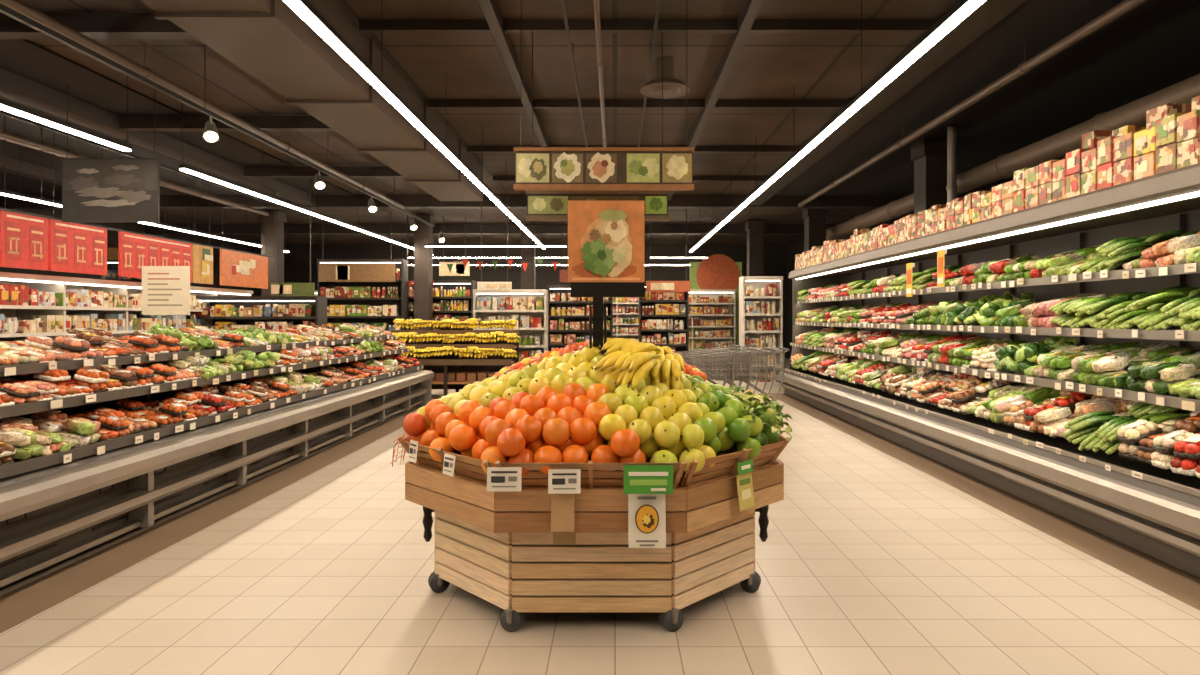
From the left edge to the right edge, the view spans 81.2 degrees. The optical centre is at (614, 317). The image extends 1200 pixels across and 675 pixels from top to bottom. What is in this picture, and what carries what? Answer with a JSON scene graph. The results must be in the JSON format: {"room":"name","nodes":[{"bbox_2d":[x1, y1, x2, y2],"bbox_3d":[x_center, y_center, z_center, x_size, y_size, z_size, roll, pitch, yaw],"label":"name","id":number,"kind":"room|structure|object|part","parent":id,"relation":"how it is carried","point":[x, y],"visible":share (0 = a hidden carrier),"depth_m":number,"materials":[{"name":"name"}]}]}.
{"room":"supermarket","nodes":[
{"label":"supermarket","id":0,"kind":"room"},
{"bbox_2d":[0,207,251,290],"bbox_3d":[-14.050,-0.625,12.750,0.100,4.550,28.500,0,0,0],"label":"wall","id":1,"kind":"structure","parent":0,"point":[112,236],"depth_m":20.31,"materials":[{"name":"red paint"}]},
{"bbox_2d":[0,39,353,194],"bbox_3d":[-9.950,-2.784,7.150,8.100,0.029,17.300,0,0,0],"label":"trim","id":2,"kind":"structure","parent":1,"relation":"attached to","point":[28,59],"depth_m":10.62,"materials":[{"name":"black paint"}]},
{"bbox_2d":[0,0,1025,234],"bbox_3d":[-3.700,-2.659,9.825,20.600,0.277,22.650,0,0,0],"label":"ceiling","id":3,"kind":"structure","parent":0,"point":[13,86],"depth_m":9.22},
{"bbox_2d":[0,189,61,206],"bbox_3d":[-9.350,-1.909,11.189,0.081,0.082,1.169,0,0,0],"label":"ceiling light","id":4,"kind":"object","parent":3,"relation":"hanging from","point":[32,198],"depth_m":11.13,"materials":[{"name":"beige plastic"}]},
{"bbox_2d":[0,75,131,150],"bbox_3d":[-5.500,-2.337,3.550,0.086,0.915,8.720,0,0,0],"label":"ceiling light","id":5,"kind":"object","parent":3,"relation":"hanging from","point":[5,105],"visible":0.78,"depth_m":6.95,"materials":[{"name":"beige plastic"}]},
{"bbox_2d":[0,104,130,150],"bbox_3d":[-5.500,-1.890,3.550,0.070,0.020,8.700,0,0,0],"label":"diffuser","id":6,"kind":"object","parent":5,"relation":"attached to","point":[10,108],"depth_m":6.94,"materials":[{"name":"beige plastic"}]},
{"bbox_2d":[62,85,159,221],"bbox_3d":[-5.988,-1.967,8.304,1.138,1.657,0.052,0,0,0],"label":"poster","id":7,"kind":"object","parent":3,"relation":"hanging from","point":[93,189],"visible":0.98,"depth_m":8.29,"materials":[{"name":"grey paper"}]},
{"bbox_2d":[101,214,164,259],"bbox_3d":[-12.960,-2.180,18.820,1.890,1.229,0.040,0,0,0],"label":"sign","id":8,"kind":"object","parent":3,"relation":"hanging from","point":[112,253],"visible":0.2,"depth_m":18.81,"materials":[{"name":"brown"}]},
{"bbox_2d":[0,128,272,288],"bbox_3d":[-7.997,-1.732,11.650,0.066,2.125,9.300,0,0,0],"label":"banners","id":9,"kind":"object","parent":3,"relation":"hanging from","point":[27,240],"visible":0.84,"depth_m":10.86,"materials":[{"name":"red paper"}]},
{"bbox_2d":[138,222,260,246],"bbox_3d":[-9.350,-1.908,16.029,0.081,0.084,4.707,0,0,0],"label":"ceiling light","id":10,"kind":"object","parent":3,"relation":"hanging from","point":[158,224],"depth_m":15.72,"materials":[{"name":"beige plastic"}]},
{"bbox_2d":[203,116,219,142],"label":"track spotlights","id":11,"kind":"object","parent":3,"relation":"attached to","point":[210,133],"depth_m":7.05,"materials":[{"name":"grey paint"}]},
{"bbox_2d":[271,179,314,295],"bbox_3d":[-6.410,-1.617,13.920,0.860,2.355,0.040,0,0,0],"label":"sign","id":12,"kind":"object","parent":3,"relation":"hanging from","point":[277,289],"visible":0.86,"depth_m":13.91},
{"bbox_2d":[179,103,413,249],"bbox_3d":[-5.500,-2.337,14.950,0.086,0.915,12.120,0,0,0],"label":"ceiling light","id":13,"kind":"object","parent":3,"relation":"hanging from","point":[182,167],"visible":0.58,"depth_m":11.16,"materials":[{"name":"beige plastic"}]},
{"bbox_2d":[180,169,413,249],"bbox_3d":[-5.500,-1.890,14.950,0.070,0.020,12.100,0,0,0],"label":"diffuser","id":14,"kind":"object","parent":13,"relation":"attached to","point":[196,172],"depth_m":11.56,"materials":[{"name":"beige plastic"}]},
{"bbox_2d":[139,0,482,200],"bbox_3d":[-2.850,-2.465,6.500,0.860,0.650,13.000,0,0,0],"label":"duct","id":15,"kind":"object","parent":3,"relation":"hanging from","point":[268,40],"depth_m":6.59,"materials":[{"name":"grey metal"}]},
{"bbox_2d":[314,170,325,189],"label":"track spotlights","id":16,"kind":"object","parent":3,"relation":"attached to","point":[319,183],"depth_m":9.65,"materials":[{"name":"grey paint"}]},
{"bbox_2d":[0,0,660,224],"bbox_3d":[-3.323,-2.400,8.000,7.394,0.700,15.000,0,0,0],"label":"conduit","id":17,"kind":"object","parent":3,"relation":"hanging from","point":[4,9],"depth_m":7.23,"materials":[{"name":"grey metal"}]},
{"bbox_2d":[319,211,394,281],"bbox_3d":[-6.755,-1.871,18.320,1.998,1.849,0.040,0,0,0],"label":"sign","id":18,"kind":"object","parent":3,"relation":"hanging from","point":[327,272],"visible":1,"depth_m":18.31,"materials":[{"name":"brown wood"}]},
{"bbox_2d":[368,196,376,212],"label":"track spotlights","id":19,"kind":"object","parent":3,"relation":"attached to","point":[372,208],"depth_m":11.75,"materials":[{"name":"grey paint"}]},
{"bbox_2d":[410,217,417,229],"label":"track spotlights","id":20,"kind":"object","parent":3,"relation":"attached to","point":[413,226],"depth_m":14.15,"materials":[{"name":"grey paint"}]},
{"bbox_2d":[283,0,545,248],"bbox_3d":[-1.930,-2.337,9.100,0.086,0.915,19.820,0,0,0],"label":"ceiling light","id":21,"kind":"object","parent":3,"relation":"hanging from","point":[304,9],"visible":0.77,"depth_m":5.80,"materials":[{"name":"beige plastic"}]},
{"bbox_2d":[438,231,444,242],"label":"track spotlights","id":22,"kind":"object","parent":3,"relation":"attached to","point":[441,239],"depth_m":16.44,"materials":[{"name":"grey paint"}]},
{"bbox_2d":[439,217,469,275],"bbox_3d":[-4.434,-1.980,19.320,0.831,1.631,0.040,0,0,0],"label":"sign","id":23,"kind":"object","parent":3,"relation":"hanging from","point":[458,269],"visible":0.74,"depth_m":19.31,"materials":[{"name":"beige plastic"}]},
{"bbox_2d":[0,0,959,244],"bbox_3d":[-3.700,-2.850,12.750,20.600,0.100,28.500,0,0,0],"label":"ceiling beams","id":24,"kind":"structure","parent":3,"relation":"attached to","point":[436,65],"depth_m":8.32,"materials":[{"name":"black metal"}]},
{"bbox_2d":[408,256,567,257],"bbox_3d":[-3.850,-2.337,22.000,5.320,0.915,0.070,0,0,0],"label":"ceiling light","id":25,"kind":"object","parent":3,"relation":"hanging from","point":[408,256],"visible":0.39,"depth_m":21.97,"materials":[{"name":"beige plastic"}]},
{"bbox_2d":[408,257,567,257],"bbox_3d":[-3.850,-1.890,22.000,5.300,0.020,0.050,0,0,0],"label":"diffuser","id":26,"kind":"object","parent":25,"relation":"attached to","point":[408,257],"depth_m":21.97,"materials":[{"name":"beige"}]},
{"bbox_2d":[470,263,506,264],"bbox_3d":[-4.512,-1.926,25.000,1.284,0.036,0.070,0,0,0],"label":"ceiling light","id":27,"kind":"object","parent":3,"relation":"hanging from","point":[470,263],"depth_m":24.97,"materials":[{"name":"beige plastic"}]},
{"bbox_2d":[477,190,511,289],"bbox_3d":[-2.640,-1.706,15.320,0.748,2.179,0.040,0,0,0],"label":"sign","id":28,"kind":"object","parent":3,"relation":"hanging from","point":[481,285],"visible":0.93,"depth_m":15.31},
{"bbox_2d":[425,212,565,246],"bbox_3d":[-3.150,-2.337,18.500,3.720,0.915,0.070,0,0,0],"label":"ceiling light","id":29,"kind":"object","parent":3,"relation":"hanging from","point":[429,244],"visible":0.9,"depth_m":18.47,"materials":[{"name":"beige plastic"}]},
{"bbox_2d":[426,246,565,246],"bbox_3d":[-3.150,-1.890,18.500,3.700,0.020,0.050,0,0,0],"label":"diffuser","id":30,"kind":"object","parent":29,"relation":"attached to","point":[426,246],"depth_m":18.48,"materials":[{"name":"beige plastic"}]},
{"bbox_2d":[434,259,567,271],"bbox_3d":[-2.462,-1.893,15.405,3.084,1.805,0.011,0,0,0],"label":"garland","id":31,"kind":"object","parent":3,"relation":"hanging from","point":[540,262],"visible":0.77,"depth_m":15.40},
{"bbox_2d":[560,221,567,281],"bbox_3d":[-0.767,-1.858,17.820,1.279,1.874,0.040,0,0,0],"label":"sign","id":32,"kind":"object","parent":3,"relation":"hanging from","point":[563,273],"visible":0.2,"depth_m":17.81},
{"bbox_2d":[0,0,1147,215],"bbox_3d":[-2.056,-2.503,7.500,12.433,0.503,16.000,0,0,0],"label":"ceiling pipes","id":33,"kind":"object","parent":3,"relation":"hanging from","point":[1125,6],"depth_m":7.71,"materials":[{"name":"metal"}]},
{"bbox_2d":[526,32,668,220],"bbox_3d":[-0.165,-1.859,6.620,1.349,1.873,0.080,0,0,0],"label":"sign","id":34,"kind":"object","parent":3,"relation":"hanging from","point":[541,205],"visible":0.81,"depth_m":6.59,"materials":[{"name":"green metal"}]},
{"bbox_2d":[513,0,693,190],"bbox_3d":[-0.094,-1.948,6.020,1.546,1.694,0.080,0,0,0],"label":"sign","id":35,"kind":"object","parent":3,"relation":"hanging from","point":[536,168],"visible":1,"depth_m":5.99,"materials":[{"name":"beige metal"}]},
{"bbox_2d":[640,55,689,98],"bbox_3d":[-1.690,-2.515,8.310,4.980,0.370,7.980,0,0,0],"label":"diffuser","id":36,"kind":"object","parent":3,"relation":"attached to","point":[672,87],"depth_m":7.21,"materials":[{"name":"metal"}]},
{"bbox_2d":[645,263,689,264],"bbox_3d":[1.872,-1.926,25.000,1.569,0.036,0.070,0,0,0],"label":"ceiling light","id":37,"kind":"object","parent":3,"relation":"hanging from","point":[645,263],"depth_m":24.97,"materials":[{"name":"beige plastic"}]},
{"bbox_2d":[646,209,689,291],"bbox_3d":[1.317,-1.721,17.320,1.094,2.149,0.040,0,0,0],"label":"sign","id":38,"kind":"object","parent":3,"relation":"hanging from","point":[651,286],"visible":0.86,"depth_m":17.31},
{"bbox_2d":[651,256,707,257],"bbox_3d":[2.000,-2.337,22.000,1.820,0.915,0.070,0,0,0],"label":"ceiling light","id":39,"kind":"object","parent":3,"relation":"hanging from","point":[651,256],"visible":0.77,"depth_m":21.97,"materials":[{"name":"beige plastic"}]},
{"bbox_2d":[651,257,706,257],"bbox_3d":[2.000,-1.890,22.000,1.800,0.020,0.050,0,0,0],"label":"diffuser","id":40,"kind":"object","parent":39,"relation":"attached to","point":[651,257],"depth_m":21.97,"materials":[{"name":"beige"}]},
{"bbox_2d":[689,0,985,251],"bbox_3d":[2.160,-2.337,9.600,0.086,0.915,20.820,0,0,0],"label":"ceiling light","id":41,"kind":"object","parent":3,"relation":"hanging from","point":[962,9],"visible":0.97,"depth_m":6.00,"materials":[{"name":"white glowing light diffuser"},{"name":"white plastic"}]},
{"bbox_2d":[826,73,1199,240],"bbox_3d":[5.600,-2.170,9.500,0.356,0.356,21.000,0,0,0],"label":"air duct","id":42,"kind":"object","parent":3,"relation":"hanging from","point":[1056,146],"visible":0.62,"depth_m":8.99,"materials":[{"name":"metal"}]},
{"bbox_2d":[252,245,785,357],"bbox_3d":[-3.700,-0.625,27.050,20.600,4.550,0.100,0,0,0],"label":"wall","id":43,"kind":"structure","parent":0,"point":[297,260],"depth_m":27.00,"materials":[{"name":"paint"}]},
{"bbox_2d":[407,216,407,259],"bbox_3d":[-5.662,-2.183,19.120,0.005,1.173,0.040,0,0,0],"label":"sign","id":44,"kind":"object","parent":43,"relation":"hanging from","point":[407,216],"depth_m":19.12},
{"bbox_2d":[0,358,1199,674],"bbox_3d":[-3.700,1.600,12.750,20.600,0.100,28.500,0,0,0],"label":"floor","id":45,"kind":"structure","parent":0,"point":[869,562],"depth_m":3.80,"materials":[{"name":"beige tile"}]},
{"bbox_2d":[0,272,252,341],"bbox_3d":[-8.785,0.460,11.400,0.830,2.180,9.640,0,0,0],"label":"wall shelf","id":46,"kind":"object","parent":45,"relation":"on","point":[34,305],"visible":0.2,"depth_m":10.99,"materials":[{"name":"white metal"}]},
{"bbox_2d":[0,279,248,294],"bbox_3d":[-8.440,-0.530,11.400,0.040,0.020,9.500,0,0,0],"label":"light","id":47,"kind":"object","parent":46,"relation":"attached to","point":[61,282],"depth_m":11.60,"materials":[{"name":"beige plastic"}]},
{"bbox_2d":[101,260,191,285],"bbox_3d":[-15.064,-0.025,19.235,6.554,3.150,0.530,0,0,0],"label":"shelf","id":48,"kind":"object","parent":45,"relation":"on","point":[112,274],"visible":0.02,"depth_m":19.03,"materials":[{"name":"beige"}]},
{"bbox_2d":[0,407,420,632],"bbox_3d":[-3.220,1.548,5.600,0.400,0.004,14.000,0,0,0],"label":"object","id":49,"kind":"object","parent":45,"relation":"on","point":[18,605],"depth_m":4.89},
{"bbox_2d":[0,335,433,589],"bbox_3d":[-3.950,0.885,6.817,1.600,1.330,12.465,0,0,0],"label":"case","id":50,"kind":"object","parent":45,"relation":"on","point":[56,508],"visible":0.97,"depth_m":5.24,"materials":[{"name":"black metal"}]},
{"bbox_2d":[142,266,189,325],"bbox_3d":[-5.131,0.478,8.000,0.403,2.144,0.389,0,0,44],"label":"sign","id":51,"kind":"object","parent":50,"relation":"on","point":[165,289],"visible":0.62,"depth_m":7.99,"materials":[{"name":"paper"}]},
{"bbox_3d":[-4.425,0.535,6.400,0.650,0.630,11.630,0,0,0],"label":"panel","id":52,"kind":"part","parent":50,"relation":"part of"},
{"bbox_2d":[0,323,391,365],"bbox_3d":[-4.150,0.196,6.712,0.656,0.290,11.050,0,0,0],"label":"produce","id":53,"kind":"object","parent":50,"relation":"in","point":[93,342],"visible":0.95,"depth_m":6.13,"materials":[{"name":"multicoloured food"}]},
{"bbox_2d":[0,340,405,406],"bbox_3d":[-3.847,0.412,6.674,0.584,0.272,10.972,0,0,0],"label":"produce","id":54,"kind":"object","parent":50,"relation":"in","point":[54,383],"visible":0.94,"depth_m":5.65,"materials":[{"name":"food"}]},
{"bbox_2d":[0,353,420,465],"bbox_3d":[-3.604,0.713,6.711,0.606,0.254,11.047,0,0,0],"label":"produce","id":55,"kind":"object","parent":50,"relation":"in","point":[51,431],"visible":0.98,"depth_m":5.40,"materials":[{"name":"multicoloured food"}]},
{"bbox_2d":[190,296,326,329],"bbox_3d":[-7.343,0.552,14.435,2.596,1.995,0.530,0,0,0],"label":"shelf","id":56,"kind":"object","parent":45,"relation":"on","point":[226,312],"visible":0.22,"depth_m":14.23,"materials":[{"name":"beige"}]},
{"bbox_2d":[200,301,314,301],"bbox_3d":[-7.343,-0.345,14.240,2.456,0.020,0.040,0,0,0],"label":"light","id":57,"kind":"object","parent":56,"relation":"attached to","point":[200,301],"depth_m":14.22,"materials":[{"name":"beige plastic"}]},
{"bbox_2d":[259,211,285,295],"bbox_3d":[-8.900,-0.603,18.200,0.480,4.305,0.480,0,0,0],"label":"column","id":58,"kind":"structure","parent":45,"relation":"on","point":[280,216],"depth_m":18.00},
{"bbox_2d":[317,259,407,358],"bbox_3d":[-6.739,-0.005,18.735,2.260,3.110,0.530,0,0,0],"label":"shelf","id":59,"kind":"object","parent":45,"relation":"on","point":[364,305],"visible":0.41,"depth_m":18.55,"materials":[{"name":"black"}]},
{"bbox_2d":[320,262,400,262],"bbox_3d":[-6.739,-1.460,18.540,2.120,0.020,0.040,0,0,0],"label":"light","id":60,"kind":"object","parent":59,"relation":"attached to","point":[320,262],"depth_m":18.52,"materials":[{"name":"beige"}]},
{"bbox_2d":[408,281,413,285],"bbox_3d":[-5.566,-0.941,19.120,0.136,0.109,0.040,0,0,0],"label":"sign","id":61,"kind":"object","parent":59,"relation":"hanging from","point":[410,283],"depth_m":19.11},
{"bbox_2d":[413,215,434,329],"bbox_3d":[-5.200,-0.603,19.000,0.480,4.305,0.480,0,0,0],"label":"column","id":62,"kind":"structure","parent":45,"relation":"on","point":[423,255],"depth_m":18.80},
{"bbox_2d":[408,280,475,329],"bbox_3d":[-4.917,0.247,19.735,1.906,2.605,0.530,0,0,0],"label":"shelf","id":63,"kind":"object","parent":45,"relation":"on","point":[452,299],"visible":0.36,"depth_m":19.59,"materials":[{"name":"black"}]},
{"bbox_2d":[433,283,470,283],"bbox_3d":[-4.917,-0.955,19.540,1.766,0.020,0.040,0,0,0],"label":"light","id":64,"kind":"object","parent":63,"relation":"attached to","point":[433,283],"depth_m":19.52,"materials":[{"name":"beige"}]},
{"bbox_2d":[380,318,519,395],"bbox_3d":[-3.206,0.776,13.763,2.696,1.547,1.165,0,0,0],"label":"display stand","id":65,"kind":"object","parent":45,"relation":"on","point":[457,359],"visible":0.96,"depth_m":13.73,"materials":[{"name":"yellow food"}]},
{"bbox_2d":[315,291,638,340],"bbox_3d":[-4.500,0.260,26.585,17.040,2.580,0.630,0,0,0],"label":"wall shelving","id":66,"kind":"object","parent":45,"relation":"on","point":[625,309],"visible":0.03,"depth_m":26.33,"materials":[{"name":"black metal"}]},
{"bbox_2d":[473,289,547,361],"bbox_3d":[-2.336,0.458,15.735,1.612,2.184,0.530,0,0,0],"label":"shelf","id":67,"kind":"object","parent":45,"relation":"on","point":[529,307],"visible":0.48,"depth_m":15.53,"materials":[{"name":"white metal"}]},
{"bbox_2d":[476,293,542,293],"bbox_3d":[-2.336,-0.534,15.540,1.472,0.020,0.040,0,0,0],"label":"light","id":68,"kind":"object","parent":67,"relation":"attached to","point":[476,293],"depth_m":15.52,"materials":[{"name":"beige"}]},
{"bbox_2d":[519,225,536,288],"bbox_3d":[-2.600,-0.603,21.000,0.480,4.305,0.480,0,0,0],"label":"column","id":69,"kind":"structure","parent":45,"relation":"on","point":[528,254],"depth_m":20.80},
{"bbox_2d":[547,285,612,350],"bbox_3d":[-0.900,0.349,18.235,1.686,2.401,0.530,0,0,0],"label":"shelf","id":70,"kind":"object","parent":45,"relation":"on","point":[568,316],"visible":0.52,"depth_m":18.06,"materials":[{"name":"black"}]},
{"bbox_2d":[399,433,789,631],"bbox_3d":[-0.115,1.015,4.370,2.208,1.070,2.208,0,0,0],"label":"fruit stand","id":71,"kind":"object","parent":45,"relation":"on","point":[498,547],"visible":0.74,"depth_m":3.46,"materials":[{"name":"brown wood"}]},
{"bbox_2d":[391,433,407,466],"bbox_3d":[-1.195,0.744,3.970,0.083,0.191,0.324,0,0,0],"label":"mesh net","id":72,"kind":"object","parent":71,"relation":"attached to","point":[403,436],"visible":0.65,"depth_m":3.92,"materials":[{"name":"beige fabric"}]},
{"bbox_2d":[417,346,608,437],"bbox_3d":[-0.604,0.478,4.618,1.242,0.605,1.736,0,0,0],"label":"apples","id":73,"kind":"object","parent":71,"relation":"on","point":[556,372],"visible":0.47,"depth_m":4.00,"materials":[{"name":"yellow food"}]},
{"bbox_2d":[403,383,645,476],"bbox_3d":[-0.557,0.561,3.643,1.511,0.416,0.685,0,0,17],"label":"oranges","id":74,"kind":"object","parent":71,"relation":"on","point":[549,426],"visible":0.94,"depth_m":3.49,"materials":[{"name":"orange food"}]},
{"bbox_2d":[408,440,754,548],"bbox_3d":[-0.214,0.886,3.457,1.838,0.462,0.481,0,0,5],"label":"price cards","id":75,"kind":"object","parent":71,"relation":"attached to","point":[646,487],"visible":1,"depth_m":3.27,"materials":[{"name":"paper"}]},
{"bbox_3d":[-0.115,0.973,4.370,1.880,0.985,1.880,0,0,0],"label":"frame","id":76,"kind":"part","parent":71,"relation":"part of","materials":[{"name":"brown wood"}]},
{"bbox_2d":[568,201,644,354],"bbox_3d":[-0.055,-0.065,4.355,0.480,1.330,0.090,0,0,0],"label":"sign","id":77,"kind":"object","parent":71,"relation":"on","point":[606,239],"visible":1,"depth_m":4.34,"materials":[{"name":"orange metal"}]},
{"bbox_2d":[568,201,644,281],"bbox_3d":[-0.055,-0.475,4.327,0.476,0.506,0.034,0,0,0],"label":"poster","id":78,"kind":"object","parent":77,"relation":"attached to","point":[606,239],"depth_m":4.34,"materials":[{"name":"orange paper"}]},
{"bbox_2d":[597,372,715,473],"bbox_3d":[0.193,0.494,4.386,0.648,0.553,2.183,0,0,0],"label":"apples","id":79,"kind":"object","parent":71,"relation":"on","point":[663,417],"visible":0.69,"depth_m":3.49,"materials":[{"name":"yellow food"}]},
{"bbox_2d":[588,338,683,389],"bbox_3d":[0.117,0.278,4.135,0.578,0.313,0.786,0,0,0],"label":"bunch","id":80,"kind":"object","parent":79,"relation":"on","point":[633,360],"visible":0.96,"depth_m":3.94,"materials":[{"name":"yellow food"}]},
{"bbox_2d":[683,372,781,458],"bbox_3d":[0.653,0.552,4.386,0.732,0.448,1.824,0,0,0],"label":"apples","id":81,"kind":"object","parent":71,"relation":"on","point":[722,423],"visible":0.69,"depth_m":3.75,"materials":[{"name":"green food"}]},
{"bbox_2d":[728,385,791,440],"bbox_3d":[0.823,0.532,4.085,0.364,0.230,0.808,0,0,6],"label":"leafy greens","id":82,"kind":"object","parent":81,"relation":"on","point":[778,417],"visible":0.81,"depth_m":3.93,"materials":[{"name":"green plant"}]},
{"bbox_2d":[639,283,688,358],"bbox_3d":[1.225,0.335,17.735,1.240,2.430,0.530,0,0,0],"label":"shelf","id":83,"kind":"object","parent":45,"relation":"on","point":[663,316],"visible":0.64,"depth_m":17.53,"materials":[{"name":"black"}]},
{"bbox_2d":[677,344,740,386],"bbox_3d":[1.729,1.026,12.998,1.077,1.047,0.581,0,0,-6],"label":"shopping cart","id":84,"kind":"object","parent":45,"relation":"on","point":[737,346],"visible":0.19,"depth_m":13.01,"materials":[{"name":"grey paint"}]},
{"bbox_2d":[681,348,739,385],"bbox_3d":[1.479,1.026,11.600,1.077,1.047,0.581,0,0,-3],"label":"shopping cart","id":85,"kind":"object","parent":45,"relation":"on","point":[736,349],"visible":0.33,"depth_m":11.36,"materials":[{"name":"grey paint"}]},
{"bbox_2d":[689,290,735,361],"bbox_3d":[2.546,0.308,23.235,2.833,2.484,0.530,0,0,0],"label":"shelf","id":86,"kind":"object","parent":45,"relation":"on","point":[712,313],"visible":0.41,"depth_m":23.03,"materials":[{"name":"white metal"}]},
{"bbox_2d":[689,292,732,292],"bbox_3d":[2.546,-0.834,23.040,2.693,0.020,0.040,0,0,0],"label":"light","id":87,"kind":"object","parent":86,"relation":"attached to","point":[689,292],"depth_m":23.02,"materials":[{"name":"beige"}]},
{"bbox_2d":[690,254,741,355],"bbox_3d":[3.463,-0.320,24.025,1.783,3.740,0.150,0,0,0],"label":"sign","id":88,"kind":"object","parent":45,"relation":"on","point":[717,271],"visible":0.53,"depth_m":23.98,"materials":[{"name":"red"}]},
{"bbox_2d":[687,347,756,389],"bbox_3d":[1.759,1.026,11.649,1.077,1.047,0.581,0,0,-3],"label":"shopping cart","id":89,"kind":"object","parent":45,"relation":"on","point":[745,369],"visible":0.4,"depth_m":11.41,"materials":[{"name":"grey paint"}]},
{"bbox_2d":[695,344,756,391],"bbox_3d":[2.029,1.026,12.998,1.077,1.047,0.581,0,0,-6],"label":"shopping cart","id":90,"kind":"object","parent":45,"relation":"on","point":[753,346],"visible":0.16,"depth_m":12.81,"materials":[{"name":"grey paint"}]},
{"bbox_2d":[703,347,772,402],"bbox_3d":[2.039,1.026,11.700,1.077,1.047,0.581,0,0,-3],"label":"shopping cart","id":91,"kind":"object","parent":45,"relation":"on","point":[765,368],"visible":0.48,"depth_m":11.47,"materials":[{"name":"grey paint"}]},
{"bbox_2d":[745,220,764,275],"bbox_3d":[4.000,-0.603,20.000,0.480,4.305,0.480,0,0,0],"label":"column","id":92,"kind":"structure","parent":45,"relation":"on","point":[754,228],"depth_m":19.80,"materials":[{"name":"grey concrete"}]},
{"bbox_2d":[721,347,789,409],"bbox_3d":[2.319,1.026,11.749,1.077,1.047,0.581,0,0,-3],"label":"shopping cart","id":93,"kind":"object","parent":45,"relation":"on","point":[778,348],"visible":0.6,"depth_m":11.52,"materials":[{"name":"grey paint"}]},
{"bbox_2d":[739,276,782,388],"bbox_3d":[3.214,0.322,15.435,0.865,2.455,0.530,0,0,0],"label":"shelf","id":94,"kind":"object","parent":45,"relation":"on","point":[760,297],"visible":0.77,"depth_m":15.27,"materials":[{"name":"white metal"}]},
{"bbox_2d":[746,281,778,281],"bbox_3d":[3.214,-0.805,15.240,0.725,0.020,0.040,0,0,0],"label":"light","id":95,"kind":"object","parent":94,"relation":"attached to","point":[746,281],"depth_m":15.25,"materials":[{"name":"beige plastic"}]},
{"bbox_2d":[802,209,827,251],"bbox_3d":[5.000,-0.603,17.500,0.500,4.305,0.500,0,0,0],"label":"column","id":96,"kind":"structure","parent":45,"relation":"on","point":[814,219],"depth_m":17.29,"materials":[{"name":"grey concrete"}]},
{"bbox_2d":[911,139,956,213],"bbox_3d":[5.000,-0.603,11.000,0.500,4.305,0.500,0,0,0],"label":"column","id":97,"kind":"structure","parent":45,"relation":"on","point":[929,156],"depth_m":10.79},
{"bbox_2d":[946,126,957,202],"bbox_3d":[4.860,-0.603,10.100,0.149,4.305,0.149,0,0,0],"label":"drain pipe","id":98,"kind":"object","parent":45,"relation":"on","point":[951,187],"visible":0.32,"depth_m":10.05,"materials":[{"name":"grey metal"}]},
{"bbox_2d":[767,393,1199,609],"bbox_3d":[3.300,1.548,6.500,0.400,0.004,15.800,0,0,0],"label":"trim","id":99,"kind":"structure","parent":45,"relation":"on","point":[1179,584],"depth_m":5.37,"materials":[{"name":"grey metal"}]},
{"bbox_2d":[778,163,1199,577],"bbox_3d":[3.950,0.300,7.539,1.340,2.500,13.477,0,0,0],"label":"case","id":100,"kind":"object","parent":45,"relation":"on","point":[1154,511],"visible":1,"depth_m":6.13,"materials":[{"name":"metal"}]},
{"bbox_2d":[906,249,946,296],"bbox_3d":[3.507,-0.490,7.880,0.066,0.480,0.960,0,0,0],"label":"sign","id":101,"kind":"object","parent":100,"relation":"attached to","point":[940,253],"visible":1,"depth_m":7.53,"materials":[{"name":"plastic"}]},
{"bbox_2d":[791,351,1199,477],"bbox_3d":[3.910,0.772,7.870,0.888,0.459,12.572,0,0,0],"label":"vegetables","id":102,"kind":"object","parent":100,"relation":"in","point":[1164,437],"visible":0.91,"depth_m":5.98,"materials":[{"name":"multicoloured food"}]},
{"bbox_2d":[795,95,1199,269],"bbox_3d":[3.839,-1.234,7.749,0.449,0.561,12.697,0,0,0],"label":"goods","id":103,"kind":"object","parent":100,"relation":"on","point":[1169,140],"visible":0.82,"depth_m":5.64},
{"bbox_2d":[795,327,1199,399],"bbox_3d":[3.985,0.345,7.886,0.838,0.394,12.641,0,0,0],"label":"vegetables","id":104,"kind":"object","parent":100,"relation":"in","point":[1160,368],"visible":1,"depth_m":6.10,"materials":[{"name":"food"}]},
{"bbox_2d":[795,287,1199,331],"bbox_3d":[4.023,-0.087,7.897,0.827,0.409,12.625,0,0,0],"label":"vegetables","id":105,"kind":"object","parent":100,"relation":"in","point":[1165,308],"visible":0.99,"depth_m":6.05,"materials":[{"name":"green food"}]},
{"bbox_2d":[796,191,1199,279],"bbox_3d":[3.690,-0.785,7.500,0.060,0.020,13.400,0,0,0],"label":"light","id":106,"kind":"object","parent":100,"relation":"attached to","point":[1194,194],"depth_m":6.02,"materials":[{"name":"beige plastic"}]},
{"bbox_2d":[797,230,1199,299],"bbox_3d":[4.041,-0.502,7.904,0.795,0.363,12.629,0,0,0],"label":"vegetables","id":107,"kind":"object","parent":100,"relation":"in","point":[1173,247],"visible":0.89,"depth_m":6.15,"materials":[{"name":"green food"}]},
{"bbox_3d":[-0.150,1.015,7.200,2.208,1.070,2.208,0,0,0],"label":"fruit stand","id":108,"kind":"object","parent":45,"relation":"on","visible":0},
{"bbox_2d":[492,338,706,380],"bbox_3d":[-0.150,0.483,7.219,2.198,0.592,2.171,0,0,0],"label":"fruit","id":109,"kind":"object","parent":108,"relation":"on","point":[576,348],"visible":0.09,"depth_m":6.92,"materials":[{"name":"food"}]},
{"bbox_2d":[786,157,1065,358],"bbox_3d":[6.650,-0.625,12.750,0.100,4.550,28.500,0,0,0],"label":"wall","id":110,"kind":"structure","parent":0,"point":[797,247],"depth_m":26.03,"materials":[{"name":"black paint"}]},
{"bbox_2d":[774,0,1199,195],"bbox_3d":[4.950,-2.780,7.150,3.300,0.039,17.300,0,0,0],"label":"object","id":111,"kind":"structure","parent":110,"relation":"attached to","point":[1154,46],"depth_m":8.38,"materials":[{"name":"black paint"}]}
]}

